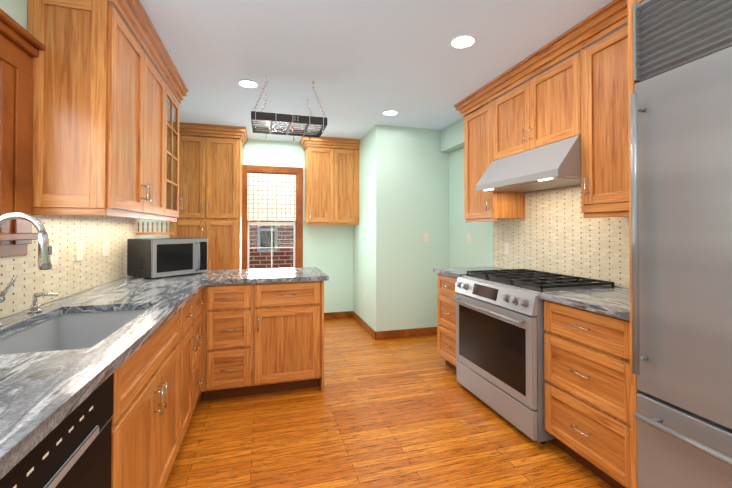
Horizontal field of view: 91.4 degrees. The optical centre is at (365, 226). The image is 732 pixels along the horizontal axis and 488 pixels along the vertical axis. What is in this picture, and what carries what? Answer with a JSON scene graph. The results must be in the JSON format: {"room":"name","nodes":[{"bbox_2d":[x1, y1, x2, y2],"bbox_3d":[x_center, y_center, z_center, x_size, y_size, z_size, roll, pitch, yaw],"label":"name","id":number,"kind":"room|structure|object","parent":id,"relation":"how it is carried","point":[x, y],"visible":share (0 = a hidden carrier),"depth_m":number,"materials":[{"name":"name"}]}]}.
{"room":"kitchen","nodes":[
{"label":"kitchen","id":0,"kind":"room"},
{"bbox_2d":[0,0,169,238],"bbox_3d":[-1.603,0.034,1.524,0.120,2.550,6.500,0,-1,-16],"label":"wall","id":1,"kind":"structure","parent":0,"point":[16,11],"depth_m":1.65,"materials":[{"name":"green"}]},
{"bbox_2d":[0,8,44,257],"bbox_3d":[-1.345,-0.367,0.985,0.072,0.980,1.415,0,-1,-16],"label":"window","id":2,"kind":"structure","parent":1,"relation":"in","point":[20,46],"depth_m":1.55,"materials":[{"name":"brown wood"}]},
{"bbox_2d":[0,215,139,317],"bbox_3d":[-1.502,0.145,1.406,0.008,0.474,3.620,0,-1,-16],"label":"backsplash","id":3,"kind":"structure","parent":1,"relation":"attached to","point":[68,274],"depth_m":2.01,"materials":[{"name":"tile"}]},
{"bbox_2d":[50,243,57,264],"bbox_3d":[-1.620,0.143,1.861,0.014,0.115,0.075,0,-1,-16],"label":"light switch","id":4,"kind":"object","parent":3,"relation":"attached to","point":[54,255],"visible":0.79,"depth_m":1.86,"materials":[{"name":"beige plastic"}]},
{"bbox_2d":[76,241,82,260],"bbox_3d":[-1.694,0.145,2.120,0.014,0.115,0.075,0,-1,-16],"label":"light switch","id":5,"kind":"object","parent":3,"relation":"attached to","point":[79,250],"visible":1,"depth_m":2.11,"materials":[{"name":"beige plastic"}]},
{"bbox_2d":[102,240,109,256],"bbox_3d":[-1.796,0.149,2.476,0.014,0.115,0.120,0,-1,-16],"label":"light switch","id":6,"kind":"object","parent":3,"relation":"attached to","point":[105,247],"visible":1,"depth_m":2.46,"materials":[{"name":"beige plastic"}]},
{"bbox_2d":[27,0,170,219],"bbox_3d":[-1.558,-0.593,2.211,0.334,1.020,1.056,0,-1,-16],"label":"upper cabinet","id":7,"kind":"object","parent":1,"relation":"attached to","point":[106,108],"depth_m":1.73,"materials":[{"name":"brown wood"}]},
{"bbox_2d":[167,88,181,219],"bbox_3d":[-1.745,-0.586,2.868,0.334,1.020,0.550,0,-1,-16],"label":"upper cabinet","id":8,"kind":"object","parent":1,"relation":"attached to","point":[173,207],"depth_m":3.04,"materials":[{"name":"brown wood"}]},
{"bbox_2d":[136,222,173,234],"bbox_3d":[-1.826,0.016,3.093,0.288,0.109,0.024,0,-1,-16],"label":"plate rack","id":9,"kind":"object","parent":8,"relation":"attached to","point":[155,233],"visible":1,"depth_m":3.09,"materials":[{"name":"brown wood"}]},
{"bbox_2d":[188,135,352,312],"bbox_3d":[-1.386,0.071,5.027,2.460,2.550,0.120,0,-1,-16],"label":"wall","id":10,"kind":"structure","parent":0,"point":[328,250],"depth_m":5.18,"materials":[{"name":"green paint"}]},
{"bbox_2d":[242,165,302,268],"bbox_3d":[-1.318,-0.051,5.007,0.890,1.575,0.140,0,-1,-16],"label":"window","id":11,"kind":"structure","parent":10,"relation":"in","point":[270,244],"depth_m":5.04,"materials":[{"name":"brown wood"}]},
{"bbox_2d":[247,173,295,220],"bbox_3d":[-1.314,-0.406,4.998,0.656,0.655,0.042,0,-1,-16],"label":"blind","id":12,"kind":"object","parent":11,"relation":"attached to","point":[271,197],"visible":0.96,"depth_m":4.99,"materials":[{"name":"fabric"}]},
{"bbox_2d":[300,136,359,224],"bbox_3d":[-0.511,-0.613,5.006,0.787,1.178,0.410,0,-1,-16],"label":"upper cabinet","id":13,"kind":"object","parent":10,"relation":"attached to","point":[331,183],"visible":1,"depth_m":4.88,"materials":[{"name":"brown wood"}]},
{"bbox_2d":[324,311,351,319],"bbox_3d":[-0.926,1.297,5.073,1.537,0.100,0.014,0,-1,-16],"label":"baseboard","id":14,"kind":"structure","parent":10,"relation":"attached to","point":[346,314],"depth_m":5.21,"materials":[{"name":"brown wood"}]},
{"bbox_2d":[108,0,627,141],"bbox_3d":[0.041,-1.266,2.007,3.500,0.060,6.700,0,-1,-16],"label":"ceiling","id":15,"kind":"structure","parent":0,"point":[363,65],"depth_m":2.54,"materials":[{"name":"white paint"}]},
{"bbox_2d":[238,79,257,87],"bbox_3d":[-1.008,-1.220,3.059,0.168,0.010,0.168,0,-1,-16],"label":"recessed light","id":16,"kind":"object","parent":15,"relation":"in","point":[245,83],"visible":0.98,"depth_m":3.05,"materials":[{"name":"white plastic"}]},
{"bbox_2d":[251,76,326,142],"bbox_3d":[-0.686,-1.010,3.169,0.620,0.422,0.454,0,-1,-16],"label":"pot rack","id":17,"kind":"object","parent":15,"relation":"hanging from","point":[309,120],"visible":1,"depth_m":3.04,"materials":[{"name":"black metal"}]},
{"bbox_2d":[382,110,397,115],"bbox_3d":[0.258,-1.212,3.815,0.168,0.010,0.168,0,-1,-16],"label":"recessed light","id":18,"kind":"object","parent":15,"relation":"in","point":[390,112],"visible":0.98,"depth_m":3.80,"materials":[{"name":"white plastic"}]},
{"bbox_2d":[441,117,463,152],"bbox_3d":[1.109,-1.072,4.060,0.112,0.277,0.887,0,-1,-16],"label":"ceiling soffit","id":19,"kind":"structure","parent":15,"relation":"attached to","point":[452,136],"depth_m":4.19,"materials":[{"name":"green paint"}]},
{"bbox_2d":[450,34,475,48],"bbox_3d":[0.643,-1.228,2.376,0.168,0.010,0.168,0,-1,-16],"label":"recessed light","id":20,"kind":"object","parent":15,"relation":"in","point":[461,41],"visible":1,"depth_m":2.37,"materials":[{"name":"white plastic"}]},
{"bbox_2d":[164,318,612,487],"bbox_3d":[0.041,1.344,1.979,3.500,0.060,6.700,0,-1,-16],"label":"floor","id":21,"kind":"structure","parent":0,"point":[409,412],"depth_m":2.24,"materials":[{"name":"brown wood"}]},
{"bbox_2d":[0,373,113,487],"bbox_3d":[-0.946,0.858,0.694,0.594,0.885,0.600,0,-1,-16],"label":"dishwasher","id":22,"kind":"object","parent":21,"relation":"on","point":[72,449],"visible":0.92,"depth_m":0.85,"materials":[{"name":"black metal"}]},
{"bbox_2d":[110,293,197,487],"bbox_3d":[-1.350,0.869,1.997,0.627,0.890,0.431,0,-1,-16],"label":"base cabinet","id":23,"kind":"object","parent":21,"relation":"on","point":[158,381],"depth_m":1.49,"materials":[{"name":"brown wood"}]},
{"bbox_2d":[0,281,205,479],"bbox_3d":[-1.096,0.398,1.160,0.652,0.035,2.850,0,-1,-16],"label":"countertop","id":24,"kind":"structure","parent":23,"relation":"on","point":[44,394],"depth_m":1.01,"materials":[{"name":"stone"}]},
{"bbox_2d":[0,212,51,326],"bbox_3d":[-1.350,0.164,1.397,0.219,0.438,0.101,0,-1,-16],"label":"faucet","id":25,"kind":"object","parent":24,"relation":"on","point":[44,255],"visible":1,"depth_m":1.39,"materials":[{"name":"silver metal"}]},
{"bbox_2d":[28,292,57,312],"bbox_3d":[-1.457,0.341,1.614,0.110,0.088,0.048,0,-1,-16],"label":"soap dispenser","id":26,"kind":"object","parent":24,"relation":"on","point":[34,307],"visible":1,"depth_m":1.60,"materials":[{"name":"silver metal"}]},
{"bbox_2d":[0,310,145,354],"bbox_3d":[-1.163,0.525,1.415,0.484,0.213,0.804,0,-1,-16],"label":"sink","id":27,"kind":"object","parent":24,"relation":"in","point":[72,331],"visible":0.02,"depth_m":1.73,"materials":[{"name":"silver metal"}]},
{"bbox_2d":[194,289,204,409],"bbox_3d":[-1.446,0.873,2.334,0.627,0.890,0.411,0,-1,-16],"label":"base cabinet","id":28,"kind":"object","parent":21,"relation":"on","point":[200,337],"depth_m":2.55,"materials":[{"name":"brown wood"}]},
{"bbox_2d":[170,122,247,269],"bbox_3d":[-1.946,0.067,4.497,0.847,2.548,0.587,0,-1,-16],"label":"pantry","id":29,"kind":"object","parent":21,"relation":"on","point":[210,178],"visible":0.62,"depth_m":4.31,"materials":[{"name":"brown wood"}]},
{"bbox_2d":[200,281,323,400],"bbox_3d":[-0.860,0.880,3.031,0.919,0.890,0.652,0,-1,-16],"label":"base cabinet","id":30,"kind":"object","parent":21,"relation":"on","point":[260,338],"visible":0.96,"depth_m":2.76,"materials":[{"name":"brown wood"}]},
{"bbox_2d":[105,267,328,284],"bbox_3d":[-1.150,0.417,3.006,1.562,0.035,0.730,0,-1,-16],"label":"countertop","id":31,"kind":"structure","parent":30,"relation":"on","point":[239,276],"depth_m":2.85,"materials":[{"name":"stone"}]},
{"bbox_2d":[127,238,207,278],"bbox_3d":[-1.609,0.248,2.947,0.388,0.300,0.481,0,-1,29],"label":"microwave","id":32,"kind":"object","parent":31,"relation":"on","point":[152,258],"visible":1,"depth_m":2.80,"materials":[{"name":"silver metal"}]},
{"bbox_2d":[437,273,457,370],"bbox_3d":[1.032,0.883,3.296,0.670,0.890,0.461,0,-1,-16],"label":"base cabinet","id":33,"kind":"object","parent":21,"relation":"on","point":[446,326],"visible":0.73,"depth_m":3.25,"materials":[{"name":"brown wood"}]},
{"bbox_2d":[433,267,504,277],"bbox_3d":[1.032,0.421,3.311,0.662,0.035,0.481,0,-1,-16],"label":"countertop","id":34,"kind":"structure","parent":33,"relation":"on","point":[456,272],"depth_m":3.35,"materials":[{"name":"stone"}]},
{"bbox_2d":[450,269,615,443],"bbox_3d":[1.165,0.843,2.627,0.761,0.956,0.890,0,-1,-16],"label":"range","id":35,"kind":"object","parent":21,"relation":"on","point":[500,331],"visible":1,"depth_m":2.38,"materials":[{"name":"metal"}]},
{"bbox_2d":[544,300,630,487],"bbox_3d":[1.419,0.869,1.938,0.670,0.890,0.566,0,-1,-16],"label":"base cabinet","id":36,"kind":"object","parent":21,"relation":"on","point":[587,389],"visible":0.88,"depth_m":1.83,"materials":[{"name":"brown wood"}]},
{"bbox_2d":[539,287,629,319],"bbox_3d":[1.423,0.406,1.944,0.662,0.035,0.566,0,-1,-16],"label":"countertop","id":37,"kind":"structure","parent":36,"relation":"on","point":[614,302],"depth_m":1.93,"materials":[{"name":"stone"}]},
{"bbox_2d":[627,0,643,487],"bbox_3d":[1.622,0.033,1.202,0.687,2.546,0.972,0,-1,-16],"label":"surround","id":38,"kind":"object","parent":21,"relation":"on","point":[634,391],"visible":0.17,"depth_m":1.56,"materials":[{"name":"brown wood"}]},
{"bbox_2d":[630,0,731,487],"bbox_3d":[1.572,0.166,1.186,0.738,2.280,0.911,0,-1,-16],"label":"fridge","id":39,"kind":"object","parent":21,"relation":"on","point":[681,174],"visible":0.98,"depth_m":1.37,"materials":[{"name":"metal"}]},
{"bbox_2d":[353,124,448,331],"bbox_3d":[0.469,0.071,4.975,1.080,2.550,1.240,0,-1,-16],"label":"wall","id":40,"kind":"structure","parent":0,"point":[403,189],"depth_m":4.37,"materials":[{"name":"green paint"}]},
{"bbox_2d":[352,311,375,339],"bbox_3d":[-0.039,1.294,4.736,0.016,0.100,1.119,0,-1,-16],"label":"baseboard","id":41,"kind":"structure","parent":40,"relation":"attached to","point":[361,322],"depth_m":4.66,"materials":[{"name":"brown wood"}]},
{"bbox_2d":[376,327,436,339],"bbox_3d":[0.585,1.289,4.338,0.954,0.100,0.016,0,-1,-16],"label":"baseboard","id":42,"kind":"structure","parent":40,"relation":"attached to","point":[395,334],"depth_m":4.30,"materials":[{"name":"brown wood"}]},
{"bbox_2d":[423,233,428,242],"bbox_3d":[0.738,0.140,4.398,0.075,0.115,0.014,0,-1,-16],"label":"light switch","id":43,"kind":"object","parent":40,"relation":"attached to","point":[425,237],"visible":1,"depth_m":4.40,"materials":[{"name":"beige plastic"}]},
{"bbox_2d":[449,146,619,287],"bbox_3d":[1.839,0.038,1.924,0.120,2.550,5.380,0,-1,-16],"label":"wall","id":44,"kind":"structure","parent":0,"point":[477,251],"depth_m":4.19,"materials":[{"name":"green paint"}]},
{"bbox_2d":[467,233,470,243],"bbox_3d":[1.163,0.136,4.049,0.014,0.115,0.075,0,-1,-16],"label":"light switch","id":45,"kind":"object","parent":44,"relation":"attached to","point":[468,238],"visible":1,"depth_m":4.04,"materials":[{"name":"beige plastic"}]},
{"bbox_2d":[462,96,524,219],"bbox_3d":[1.202,-0.582,3.325,0.336,1.020,0.527,0,-1,-16],"label":"upper cabinet","id":46,"kind":"object","parent":44,"relation":"attached to","point":[481,123],"depth_m":3.24,"materials":[{"name":"brown wood"}]},
{"bbox_2d":[498,48,581,158],"bbox_3d":[1.379,-0.833,2.706,0.336,0.530,0.890,0,-1,-16],"label":"upper cabinet","id":47,"kind":"object","parent":44,"relation":"attached to","point":[546,109],"depth_m":2.54,"materials":[{"name":"brown wood"}]},
{"bbox_2d":[476,135,580,192],"bbox_3d":[1.291,-0.432,2.677,0.500,0.269,0.884,0,-1,-16],"label":"range hood","id":48,"kind":"object","parent":47,"relation":"attached to","point":[557,164],"visible":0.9,"depth_m":2.48,"materials":[{"name":"silver metal"}]},
{"bbox_2d":[493,186,629,287],"bbox_3d":[1.553,0.049,2.692,0.008,0.694,1.925,0,-1,-16],"label":"backsplash","id":49,"kind":"structure","parent":44,"relation":"attached to","point":[554,231],"depth_m":2.76,"materials":[{"name":"tile"}]},
{"bbox_2d":[504,243,509,253],"bbox_3d":[1.342,0.209,3.402,0.006,0.110,0.070,0,-1,-16],"label":"outlet","id":50,"kind":"object","parent":49,"relation":"attached to","point":[506,248],"visible":1,"depth_m":3.40,"materials":[{"name":"beige plastic"}]},
{"bbox_2d":[581,20,628,215],"bbox_3d":[1.571,-0.595,2.031,0.336,1.020,0.632,0,-1,-16],"label":"upper cabinet","id":51,"kind":"object","parent":44,"relation":"attached to","point":[583,93],"depth_m":2.08,"materials":[{"name":"brown wood"}]}
]}

